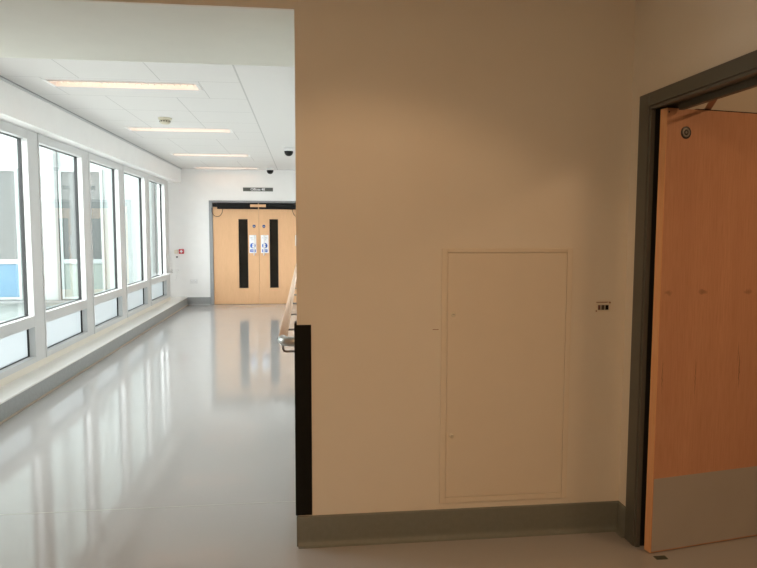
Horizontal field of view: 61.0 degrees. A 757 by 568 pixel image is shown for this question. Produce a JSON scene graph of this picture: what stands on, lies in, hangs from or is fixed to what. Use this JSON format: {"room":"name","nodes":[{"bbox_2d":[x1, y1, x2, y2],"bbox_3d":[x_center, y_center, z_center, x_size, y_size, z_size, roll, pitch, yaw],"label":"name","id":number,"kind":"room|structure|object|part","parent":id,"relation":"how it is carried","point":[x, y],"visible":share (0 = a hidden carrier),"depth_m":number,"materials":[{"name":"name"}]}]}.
{"room":"hospital interior","nodes":[
{"label":"hospital interior","id":0,"kind":"room"},
{"bbox_2d":[0,80,180,182],"bbox_3d":[-3.586,-1.779,8.204,0.350,0.290,9.360,0,5,-7],"label":"wall","id":1,"kind":"structure","parent":0,"point":[19,108],"depth_m":6.81,"materials":[{"name":"white paint"}]},
{"bbox_2d":[0,75,181,169],"bbox_3d":[-3.401,-1.914,8.214,0.022,0.022,9.360,0,5,-7],"label":"trim","id":2,"kind":"structure","parent":1,"relation":"attached to","point":[2,78],"depth_m":6.78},
{"bbox_2d":[0,0,294,66],"bbox_3d":[-1.766,-1.491,3.209,2.810,0.461,0.997,0,5,-7],"label":"ceiling beam","id":3,"kind":"structure","parent":1,"relation":"attached to","point":[35,29],"depth_m":3.23,"materials":[{"name":"paint"}]},
{"bbox_2d":[0,57,295,169],"bbox_3d":[-2.277,-2.117,9.187,3.180,0.230,11.060,0,5,-7],"label":"ceiling","id":4,"kind":"structure","parent":0,"point":[257,103],"depth_m":6.36,"materials":[{"name":"tile"}]},
{"bbox_2d":[41,79,202,90],"bbox_3d":[-2.160,-1.740,5.464,1.258,0.093,0.268,0,5,-7],"label":"ceiling light","id":5,"kind":"object","parent":4,"relation":"attached to","point":[53,82],"visible":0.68,"depth_m":5.54,"materials":[{"name":"white plastic"}]},
{"bbox_2d":[158,117,171,124],"bbox_3d":[-2.352,-1.794,7.074,0.144,0.070,0.144,0,5,-7],"label":"smoke detector","id":6,"kind":"object","parent":4,"relation":"attached to","point":[163,120],"visible":1,"depth_m":7.03,"materials":[{"name":"beige plastic"}]},
{"bbox_2d":[124,127,232,132],"bbox_3d":[-2.442,-1.939,7.885,1.258,0.093,0.268,0,5,-7],"label":"ceiling light","id":7,"kind":"object","parent":4,"relation":"attached to","point":[128,128],"visible":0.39,"depth_m":7.97,"materials":[{"name":"white plastic"}]},
{"bbox_2d":[169,153,249,156],"bbox_3d":[-2.747,-2.154,10.498,1.258,0.093,0.268,0,5,-7],"label":"ceiling light","id":8,"kind":"object","parent":4,"relation":"attached to","point":[173,154],"visible":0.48,"depth_m":10.58,"materials":[{"name":"white plastic"}]},
{"bbox_2d":[193,167,258,168],"bbox_3d":[-2.998,-2.331,12.656,1.258,0.093,0.268,0,5,-7],"label":"ceiling light","id":9,"kind":"object","parent":4,"relation":"attached to","point":[193,167],"visible":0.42,"depth_m":12.74,"materials":[{"name":"white plastic"}]},
{"bbox_2d":[266,168,273,173],"bbox_3d":[-2.136,-2.226,12.649,0.140,0.118,0.140,0,5,-7],"label":"dome camera","id":10,"kind":"object","parent":4,"relation":"attached to","point":[269,170],"visible":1,"depth_m":12.59,"materials":[{"name":"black plastic"}]},
{"bbox_2d":[284,148,293,155],"bbox_3d":[-1.346,-1.977,9.630,0.140,0.118,0.140,0,5,-7],"label":"dome camera","id":11,"kind":"object","parent":4,"relation":"attached to","point":[288,151],"visible":1,"depth_m":9.57,"materials":[{"name":"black plastic"}]},
{"bbox_2d":[157,184,160,274],"bbox_3d":[-4.230,-1.020,12.636,0.080,2.950,0.560,0,5,-7],"label":"window","id":12,"kind":"structure","parent":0,"point":[158,196],"depth_m":12.35,"materials":[{"name":"white paint"}]},
{"bbox_2d":[168,169,295,296],"bbox_3d":[-2.913,-1.057,13.130,2.810,2.950,0.120,0,5,-7],"label":"wall","id":13,"kind":"structure","parent":0,"point":[188,200],"depth_m":12.99,"materials":[{"name":"white paint"}]},
{"bbox_2d":[190,279,197,283],"bbox_3d":[-3.755,-0.050,13.046,0.148,0.086,0.014,0,5,-7],"label":"wall socket","id":14,"kind":"object","parent":13,"relation":"attached to","point":[192,281],"visible":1,"depth_m":13.04,"materials":[{"name":"white plastic"}]},
{"bbox_2d":[187,297,210,304],"bbox_3d":[-3.658,0.347,13.082,0.460,0.155,0.030,0,5,-7],"label":"baseboard","id":15,"kind":"structure","parent":13,"relation":"attached to","point":[191,300],"depth_m":13.09,"materials":[{"name":"grey plastic"}]},
{"bbox_2d":[209,200,296,304],"bbox_3d":[-2.469,-0.639,13.155,1.928,2.115,0.200,0,5,-7],"label":"door","id":16,"kind":"structure","parent":13,"relation":"in","point":[242,234],"depth_m":13.13,"materials":[{"name":"brown wood"}]},
{"bbox_3d":[-2.761,-0.621,13.140,0.182,1.405,0.056,0,5,-7],"label":"vision panel","id":17,"kind":"part","parent":16,"relation":"part of","materials":[{"name":"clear glass"}]},
{"bbox_3d":[-2.148,-0.625,13.211,0.172,1.405,0.056,0,5,-7],"label":"vision panel","id":18,"kind":"part","parent":16,"relation":"part of","materials":[{"name":"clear glass"}]},
{"bbox_2d":[243,187,272,190],"bbox_3d":[-2.448,-1.921,13.045,0.600,0.074,0.014,0,5,-7],"label":"door sign","id":19,"kind":"object","parent":13,"relation":"attached to","point":[244,188],"visible":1,"depth_m":13.04,"materials":[{"name":"grey plastic"}]},
{"bbox_2d":[0,304,756,567],"bbox_3d":[0.117,1.067,6.091,7.180,0.120,18.260,0,5,-7],"label":"floor","id":20,"kind":"structure","parent":0,"point":[198,408],"depth_m":3.96,"materials":[{"name":"plastic"}]},
{"bbox_2d":[0,501,293,514],"bbox_3d":[-1.559,1.218,3.451,2.360,0.001,0.004,0,5,-7],"label":"trim","id":21,"kind":"structure","parent":20,"relation":"on","point":[285,501],"depth_m":3.48,"materials":[{"name":"plastic"}]},
{"bbox_2d":[50,0,756,515],"bbox_3d":[0.449,-0.232,3.147,7.180,2.950,0.200,0,5,-7],"label":"wall","id":22,"kind":"structure","parent":0,"point":[423,128],"depth_m":3.03,"materials":[{"name":"beige paint"}]},
{"bbox_2d":[294,321,311,515],"bbox_3d":[-0.358,0.639,3.056,0.078,0.922,0.076,0,5,-7],"label":"guard","id":23,"kind":"object","parent":22,"relation":"attached to","point":[302,333],"visible":1,"depth_m":3.02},
{"bbox_2d":[297,501,618,548],"bbox_3d":[0.402,1.167,3.242,1.614,0.147,0.230,0,5,-7],"label":"baseboard","id":24,"kind":"structure","parent":22,"relation":"attached to","point":[395,527],"depth_m":3.14,"materials":[{"name":"grey plastic"}]},
{"bbox_2d":[439,248,572,502],"bbox_3d":[0.619,0.449,3.117,0.645,1.243,0.010,0,5,-7],"label":"access panel","id":25,"kind":"object","parent":22,"relation":"attached to","point":[504,329],"visible":1,"depth_m":3.12,"materials":[{"name":"beige paint"}]},
{"bbox_2d":[596,302,610,311],"bbox_3d":[1.102,0.112,3.147,0.075,0.049,0.007,0,5,-7],"label":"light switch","id":26,"kind":"object","parent":22,"relation":"attached to","point":[600,306],"visible":1,"depth_m":3.15,"materials":[{"name":"plastic"}]},
{"bbox_2d":[619,0,756,506],"bbox_3d":[1.637,0.022,0.083,0.130,2.950,6.183,0,5,-7],"label":"wall","id":27,"kind":"structure","parent":0,"point":[675,40],"depth_m":2.78,"materials":[{"name":"beige paint"}]},
{"bbox_2d":[615,501,625,537],"bbox_3d":[1.204,1.173,3.196,0.030,0.147,0.088,0,5,-7],"label":"baseboard","id":28,"kind":"structure","parent":27,"relation":"attached to","point":[620,530],"depth_m":3.20,"materials":[{"name":"grey plastic"}]},
{"bbox_2d":[624,50,756,559],"bbox_3d":[1.750,0.230,2.588,0.958,2.128,1.160,0,5,-7],"label":"door","id":29,"kind":"structure","parent":27,"relation":"in","point":[691,480],"depth_m":2.99,"materials":[{"name":"brown wood"}]},
{"bbox_3d":[1.716,1.068,3.117,0.920,0.350,0.003,-1,5,-17],"label":"kick plate","id":30,"kind":"part","parent":29,"relation":"part of","materials":[{"name":"metal"}]},
{"bbox_3d":[1.435,-0.781,2.769,0.028,0.028,0.367,2,5,22],"label":"closer arm","id":31,"kind":"part","parent":29,"relation":"part of","materials":[{"name":"brown metal"}]},
{"bbox_3d":[-0.846,-0.654,8.263,0.170,2.950,10.297,0,5,-7],"label":"wall","id":32,"kind":"structure","parent":0,"visible":0},
{"bbox_2d":[278,266,296,352],"bbox_3d":[-0.902,-0.026,7.320,0.166,0.085,8.294,0,5,-7],"label":"handrail","id":33,"kind":"object","parent":32,"relation":"attached to","point":[283,339],"visible":0.74,"depth_m":3.84,"materials":[{"name":"brown wood"}]},
{"label":"outside","id":34,"kind":"structure","parent":0,"visible":0},
{"bbox_3d":[-21.415,2.071,-0.808,37.240,0.100,27.000,0,5,-7],"label":"ground","id":35,"kind":"structure","parent":34,"visible":0},
{"bbox_2d":[0,134,158,320],"bbox_3d":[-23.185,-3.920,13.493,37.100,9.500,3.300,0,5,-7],"label":"window panes","id":36,"kind":"structure","parent":35,"relation":"on","point":[56,168],"depth_m":14.22,"materials":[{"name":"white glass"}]},
{"bbox_3d":[-2.691,0.031,-0.149,0.180,2.950,6.720,0,5,-7],"label":"wall","id":37,"kind":"structure","parent":0,"visible":0},
{"bbox_2d":[0,120,35,379],"bbox_3d":[-3.266,-0.288,5.379,0.098,2.220,1.500,0,5,-7],"label":"window","id":38,"kind":"structure","parent":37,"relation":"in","point":[14,333],"depth_m":5.95,"materials":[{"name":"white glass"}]},
{"bbox_3d":[-3.318,0.608,5.580,0.008,0.289,1.235,0,5,-7],"label":"pane","id":39,"kind":"part","parent":38,"relation":"part of","materials":[{"name":"white glass"}]},
{"bbox_2d":[21,130,87,361],"bbox_3d":[-3.439,-0.410,6.864,0.098,2.220,1.500,0,5,-7],"label":"window","id":40,"kind":"structure","parent":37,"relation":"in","point":[56,328],"depth_m":6.31,"materials":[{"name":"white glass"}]},
{"bbox_3d":[-3.491,0.486,7.065,0.008,0.289,1.235,0,5,-7],"label":"pane","id":41,"kind":"part","parent":40,"relation":"part of","materials":[{"name":"white glass"}]},
{"bbox_2d":[0,298,187,423],"bbox_3d":[-3.492,0.754,8.170,0.372,0.147,9.860,0,5,-7],"label":"baseboard","id":42,"kind":"structure","parent":37,"relation":"attached to","point":[13,406],"depth_m":6.60,"materials":[{"name":"grey plastic"}]},
{"bbox_2d":[0,297,187,404],"bbox_3d":[-3.496,0.639,8.161,0.364,0.083,9.860,0,5,-7],"label":"trim","id":43,"kind":"structure","parent":37,"relation":"attached to","point":[14,384],"depth_m":6.93,"materials":[{"name":"white paint"}]},
{"bbox_2d":[77,149,122,336],"bbox_3d":[-3.612,-0.532,8.349,0.098,2.220,1.500,0,5,-7],"label":"window","id":44,"kind":"structure","parent":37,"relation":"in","point":[101,312],"depth_m":7.80,"materials":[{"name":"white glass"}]},
{"bbox_3d":[-3.664,0.364,8.550,0.008,0.289,1.235,0,5,-7],"label":"pane","id":45,"kind":"part","parent":44,"relation":"part of","materials":[{"name":"white glass"}]},
{"bbox_2d":[114,163,147,318],"bbox_3d":[-3.785,-0.654,9.834,0.098,2.220,1.500,0,5,-7],"label":"window","id":46,"kind":"structure","parent":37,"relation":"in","point":[131,302],"depth_m":9.29,"materials":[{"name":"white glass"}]},
{"bbox_3d":[-3.837,0.242,10.035,0.008,0.289,1.235,0,5,-7],"label":"pane","id":47,"kind":"part","parent":46,"relation":"part of","materials":[{"name":"white glass"}]},
{"bbox_2d":[141,173,170,306],"bbox_3d":[-3.976,-0.789,11.480,0.098,2.220,1.825,0,5,-7],"label":"window","id":48,"kind":"structure","parent":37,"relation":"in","point":[157,289],"depth_m":11.46,"materials":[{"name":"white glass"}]},
{"bbox_3d":[-4.010,0.120,11.520,0.008,0.289,1.235,0,5,-7],"label":"pane","id":49,"kind":"part","parent":48,"relation":"part of","materials":[{"name":"white glass"}]}
]}

